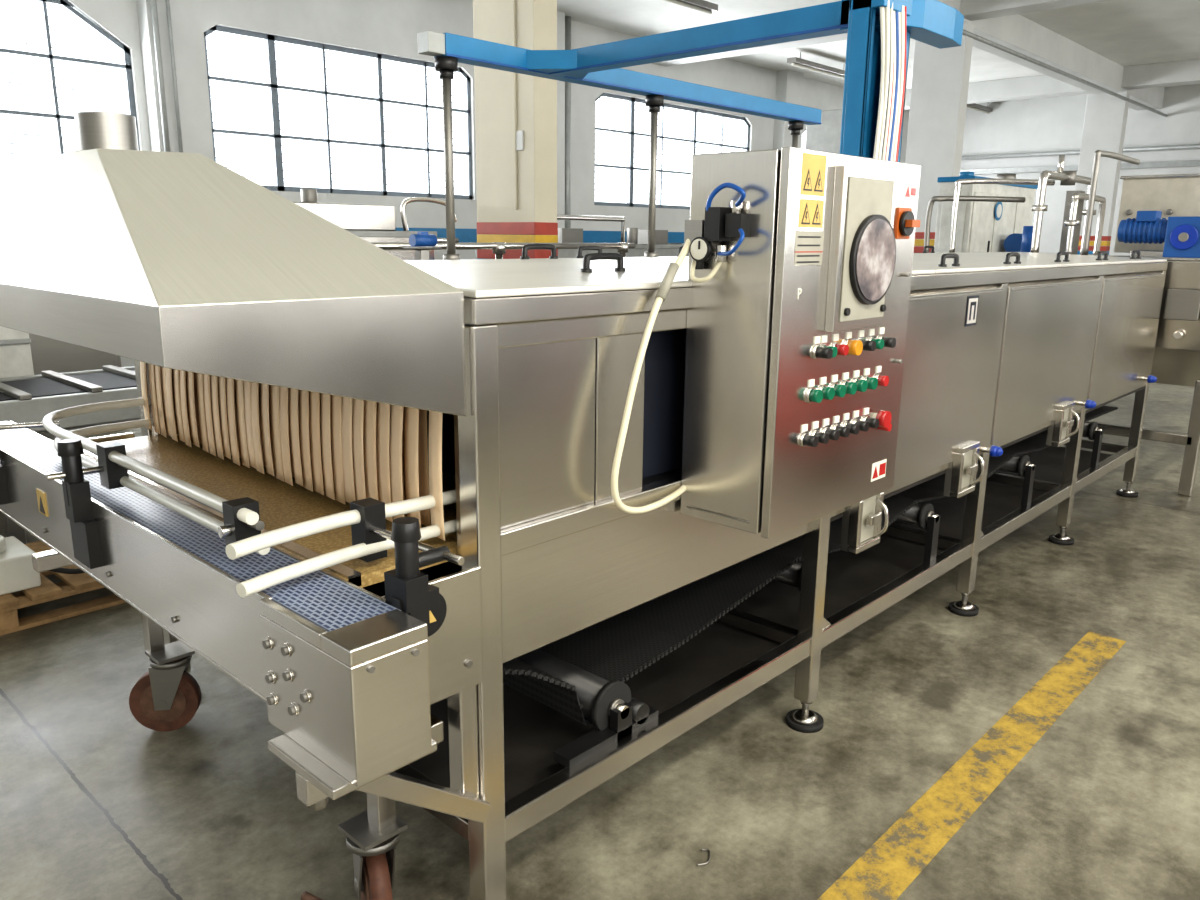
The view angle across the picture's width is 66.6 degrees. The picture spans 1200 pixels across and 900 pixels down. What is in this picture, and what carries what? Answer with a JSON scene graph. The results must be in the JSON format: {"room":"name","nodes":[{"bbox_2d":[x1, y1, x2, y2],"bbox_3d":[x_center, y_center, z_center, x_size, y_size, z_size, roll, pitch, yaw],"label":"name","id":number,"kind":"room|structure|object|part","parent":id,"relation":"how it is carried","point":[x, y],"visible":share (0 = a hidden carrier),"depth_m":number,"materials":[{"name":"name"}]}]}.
{"room":"processing plant","nodes":[
{"label":"processing plant","id":0,"kind":"room"},
{"bbox_2d":[61,0,909,366],"bbox_3d":[-1.948,-4.043,13.632,0.300,5.000,30.000,13,18,42],"label":"wall","id":1,"kind":"structure","parent":0,"point":[386,27],"depth_m":12.88,"materials":[{"name":"paint"}]},
{"bbox_2d":[0,0,139,163],"bbox_3d":[-6.556,-3.565,8.719,0.220,1.820,3.950,13,18,42],"label":"window","id":2,"kind":"structure","parent":1,"relation":"in","point":[126,65],"depth_m":9.57,"materials":[{"name":"white glass"}]},
{"bbox_2d":[136,0,213,160],"bbox_3d":[-4.691,-3.296,10.324,0.350,5.000,0.600,13,18,42],"label":"column","id":3,"kind":"structure","parent":1,"relation":"attached to","point":[171,32],"depth_m":10.04,"materials":[{"name":"paint"}]},
{"bbox_2d":[204,25,472,199],"bbox_3d":[-3.312,-4.321,12.085,0.220,1.820,3.920,13,18,42],"label":"window","id":4,"kind":"structure","parent":1,"relation":"in","point":[270,40],"depth_m":11.87,"materials":[{"name":"white glass"}]},
{"bbox_2d":[395,228,683,242],"bbox_3d":[-1.843,-3.219,13.715,0.012,0.200,30.000,13,18,42],"label":"trim","id":5,"kind":"structure","parent":1,"relation":"attached to","point":[464,235],"depth_m":15.44,"materials":[{"name":"blue paint"}]},
{"bbox_2d":[594,93,749,208],"bbox_3d":[1.357,-5.409,16.928,0.220,1.820,4.550,13,18,42],"label":"window","id":6,"kind":"structure","parent":1,"relation":"in","point":[632,101],"depth_m":16.52,"materials":[{"name":"white glass"}]},
{"bbox_2d":[557,11,802,227],"bbox_3d":[1.473,-4.748,16.789,0.250,5.000,7.600,13,18,42],"label":"trim","id":7,"kind":"structure","parent":1,"relation":"attached to","point":[789,83],"depth_m":14.55,"materials":[{"name":"paint"}]},
{"bbox_2d":[0,383,1199,899],"bbox_3d":[4.508,-0.054,8.305,17.500,0.202,30.000,13,18,42],"label":"floor","id":8,"kind":"structure","parent":0,"point":[97,803],"depth_m":2.97,"materials":[{"name":"concrete"}]},
{"bbox_2d":[0,541,126,635],"bbox_3d":[-2.846,0.660,4.186,0.800,0.142,1.140,13,18,42],"label":"wooden pallet","id":9,"kind":"object","parent":8,"relation":"on","point":[72,584],"visible":0.27,"depth_m":4.10,"materials":[{"name":"brown wood"}]},
{"bbox_2d":[0,535,84,594],"bbox_3d":[-2.664,0.487,4.145,0.364,0.218,0.626,13,18,42],"label":"sack","id":10,"kind":"object","parent":9,"relation":"on","point":[17,573],"visible":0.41,"depth_m":4.04,"materials":[{"name":"white plastic"}]},
{"bbox_2d":[0,326,139,543],"bbox_3d":[-3.857,-0.257,5.559,1.900,1.280,3.700,13,18,42],"label":"conveyor","id":11,"kind":"object","parent":8,"relation":"on","point":[25,397],"visible":0.27,"depth_m":5.31,"materials":[{"name":"metal"}]},
{"bbox_2d":[29,333,121,422],"bbox_3d":[-4.772,-1.062,7.808,0.950,1.800,0.940,13,18,42],"label":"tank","id":12,"kind":"object","parent":8,"relation":"on","point":[57,356],"visible":0.02,"depth_m":7.56,"materials":[{"name":"metal"}]},
{"bbox_2d":[0,397,491,899],"bbox_3d":[-1.073,0.484,2.734,2.564,1.185,0.952,13,18,42],"label":"conveyor","id":13,"kind":"object","parent":8,"relation":"on","point":[260,576],"visible":0.95,"depth_m":1.94,"materials":[{"name":"silver metal"}]},
{"bbox_2d":[300,891,322,899],"bbox_3d":[-0.701,1.182,2.318,0.194,0.024,0.086,7,15,25],"label":"scrap","id":14,"kind":"object","parent":8,"relation":"on","point":[305,895],"visible":1,"depth_m":2.37,"materials":[{"name":"metal"}]},
{"bbox_2d":[293,189,456,259],"bbox_3d":[-2.079,-1.096,7.593,0.950,2.020,1.734,13,18,42],"label":"machine","id":15,"kind":"object","parent":8,"relation":"on","point":[371,223],"visible":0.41,"depth_m":7.16,"materials":[{"name":"silver metal"}]},
{"bbox_2d":[403,231,458,259],"bbox_3d":[-0.814,-0.182,4.437,0.250,1.710,0.350,13,18,42],"label":"pump","id":16,"kind":"object","parent":8,"relation":"on","point":[421,242],"visible":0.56,"depth_m":4.22,"materials":[{"name":"metal"}]},
{"bbox_3d":[-0.771,-0.988,4.278,0.056,0.068,0.260,13,18,42],"label":"motor","id":17,"kind":"part","parent":16,"relation":"part of","materials":[{"name":"blue metal"}]},
{"bbox_2d":[370,242,635,258],"bbox_3d":[-0.553,-0.311,5.106,0.069,1.660,2.200,13,18,42],"label":"guard rail","id":18,"kind":"object","parent":8,"relation":"on","point":[499,248],"visible":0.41,"depth_m":4.90,"materials":[{"name":"silver metal"}]},
{"bbox_2d":[473,0,557,258],"bbox_3d":[-0.695,-2.352,7.468,0.728,4.550,0.274,13,18,42],"label":"column","id":19,"kind":"structure","parent":8,"relation":"on","point":[516,113],"depth_m":7.28,"materials":[{"name":"beige paint"}]},
{"bbox_2d":[475,214,688,258],"bbox_3d":[0.433,-2.087,12.128,1.050,1.929,4.540,13,18,42],"label":"conveyor","id":20,"kind":"object","parent":8,"relation":"on","point":[565,235],"visible":0.12,"depth_m":11.21,"materials":[{"name":"metal"}]},
{"bbox_2d":[0,112,1167,899],"bbox_3d":[0.882,-0.292,4.425,1.972,1.965,6.445,13,18,42],"label":"machine","id":21,"kind":"object","parent":8,"relation":"on","point":[263,331],"visible":0.84,"depth_m":2.31,"materials":[{"name":"silver metal"}]},
{"bbox_2d":[0,149,466,416],"bbox_3d":[-1.144,-0.433,2.233,1.826,0.537,0.599,13,18,42],"label":"hood","id":22,"kind":"object","parent":21,"relation":"attached to","point":[182,261],"depth_m":1.72,"materials":[{"name":"silver metal"}]},
{"bbox_2d":[140,361,444,540],"bbox_3d":[-0.935,-0.112,2.550,1.664,0.367,0.057,13,18,42],"label":"curtain","id":23,"kind":"object","parent":21,"relation":"hanging from","point":[352,449],"depth_m":2.37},
{"bbox_2d":[417,0,963,259],"bbox_3d":[0.901,-1.293,4.103,1.700,0.880,2.920,13,18,42],"label":"gantry","id":24,"kind":"object","parent":21,"relation":"on","point":[879,32],"visible":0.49,"depth_m":3.37,"materials":[{"name":"metal"}]},
{"bbox_2d":[408,446,1111,801],"bbox_3d":[1.026,0.358,4.786,1.715,0.013,5.605,13,18,42],"label":"drip tray","id":25,"kind":"object","parent":21,"relation":"on","point":[533,730],"depth_m":3.29,"materials":[{"name":"black metal"}]},
{"bbox_2d":[611,147,920,538],"bbox_3d":[0.450,-0.288,2.436,0.381,0.953,1.038,13,18,42],"label":"cabinet","id":26,"kind":"object","parent":21,"relation":"attached to","point":[801,259],"visible":1,"depth_m":2.33,"materials":[{"name":"silver metal"}]},
{"bbox_2d":[697,849,710,865],"bbox_3d":[0.293,1.144,2.561,0.032,0.006,0.076,5,14,17],"label":"scrap","id":27,"kind":"object","parent":8,"relation":"on","point":[708,850],"visible":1,"depth_m":2.56,"materials":[{"name":"metal"}]},
{"bbox_2d":[905,22,973,252],"bbox_3d":[4.729,-3.615,13.096,0.728,4.550,0.258,13,18,42],"label":"column","id":28,"kind":"structure","parent":8,"relation":"on","point":[940,77],"depth_m":12.74,"materials":[{"name":"paint"}]},
{"bbox_2d":[934,172,1037,252],"bbox_3d":[4.326,-1.812,10.055,0.670,2.420,1.840,13,18,42],"label":"machine","id":29,"kind":"object","parent":8,"relation":"on","point":[982,226],"visible":0.4,"depth_m":9.49,"materials":[{"name":"silver paint"}]},
{"bbox_3d":[4.336,-2.530,9.835,0.599,0.920,1.268,13,18,42],"label":"motor","id":30,"kind":"part","parent":29,"relation":"part of","materials":[{"name":"metal"}]},
{"bbox_2d":[1075,91,1129,254],"bbox_3d":[10.073,-4.860,18.640,0.728,4.550,0.258,13,18,42],"label":"column","id":31,"kind":"structure","parent":8,"relation":"on","point":[1105,119],"depth_m":18.27,"materials":[{"name":"paint"}]},
{"bbox_2d":[1085,173,1199,496],"bbox_3d":[4.221,-0.982,7.107,1.570,2.150,2.240,13,18,42],"label":"machine","id":32,"kind":"object","parent":8,"relation":"on","point":[1159,215],"visible":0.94,"depth_m":6.17,"materials":[{"name":"silver metal"}]},
{"bbox_2d":[924,150,1139,255],"bbox_3d":[3.309,-1.857,6.988,1.167,0.721,1.239,13,18,42],"label":"pipes","id":33,"kind":"object","parent":32,"relation":"attached to","point":[1073,211],"visible":0.95,"depth_m":6.64,"materials":[{"name":"silver metal"}]},
{"bbox_3d":[3.775,-1.449,6.166,0.620,0.320,0.400,13,18,42],"label":"gear motor","id":34,"kind":"part","parent":32,"relation":"part of","materials":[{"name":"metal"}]},
{"bbox_2d":[805,109,841,152],"bbox_3d":[2.403,-1.816,9.024,0.600,2.860,0.700,13,18,42],"label":"wall","id":35,"kind":"structure","parent":0,"point":[826,136],"depth_m":8.54,"materials":[{"name":"paint"}]},
{"bbox_2d":[557,0,1199,103],"bbox_3d":[4.562,-5.115,7.117,17.500,0.200,30.000,13,18,42],"label":"ceiling","id":36,"kind":"structure","parent":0,"point":[1124,32],"depth_m":14.57,"materials":[{"name":"paint"}]},
{"bbox_2d":[662,0,717,14],"bbox_3d":[0.834,-6.073,12.043,0.180,0.265,2.200,13,18,42],"label":"ceiling lamp","id":37,"kind":"object","parent":36,"relation":"attached to","point":[703,6],"depth_m":12.51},
{"bbox_2d":[787,52,844,78],"bbox_3d":[4.207,-7.259,17.248,0.180,0.265,2.200,13,18,42],"label":"ceiling lamp","id":38,"kind":"object","parent":36,"relation":"attached to","point":[798,62],"depth_m":17.00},
{"bbox_2d":[966,102,992,113],"bbox_3d":[9.011,-8.311,21.948,0.180,0.265,2.200,13,18,42],"label":"ceiling lamp","id":39,"kind":"object","parent":36,"relation":"attached to","point":[973,106],"depth_m":22.05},
{"bbox_2d":[652,0,1199,110],"bbox_3d":[4.559,-4.799,7.191,17.500,0.450,30.000,13,18,42],"label":"ceiling beam","id":40,"kind":"structure","parent":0,"point":[1001,22],"depth_m":15.74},
{"bbox_2d":[961,84,1199,254],"bbox_3d":[14.914,-5.002,18.479,17.500,5.000,0.300,13,18,42],"label":"wall","id":41,"kind":"structure","parent":0,"point":[1048,124],"depth_m":21.67,"materials":[{"name":"paint"}]},
{"bbox_2d":[960,29,1199,174],"bbox_3d":[10.030,-5.189,13.085,17.500,1.130,14.000,13,18,42],"label":"trim","id":42,"kind":"structure","parent":41,"relation":"attached to","point":[1191,163],"depth_m":20.23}
]}

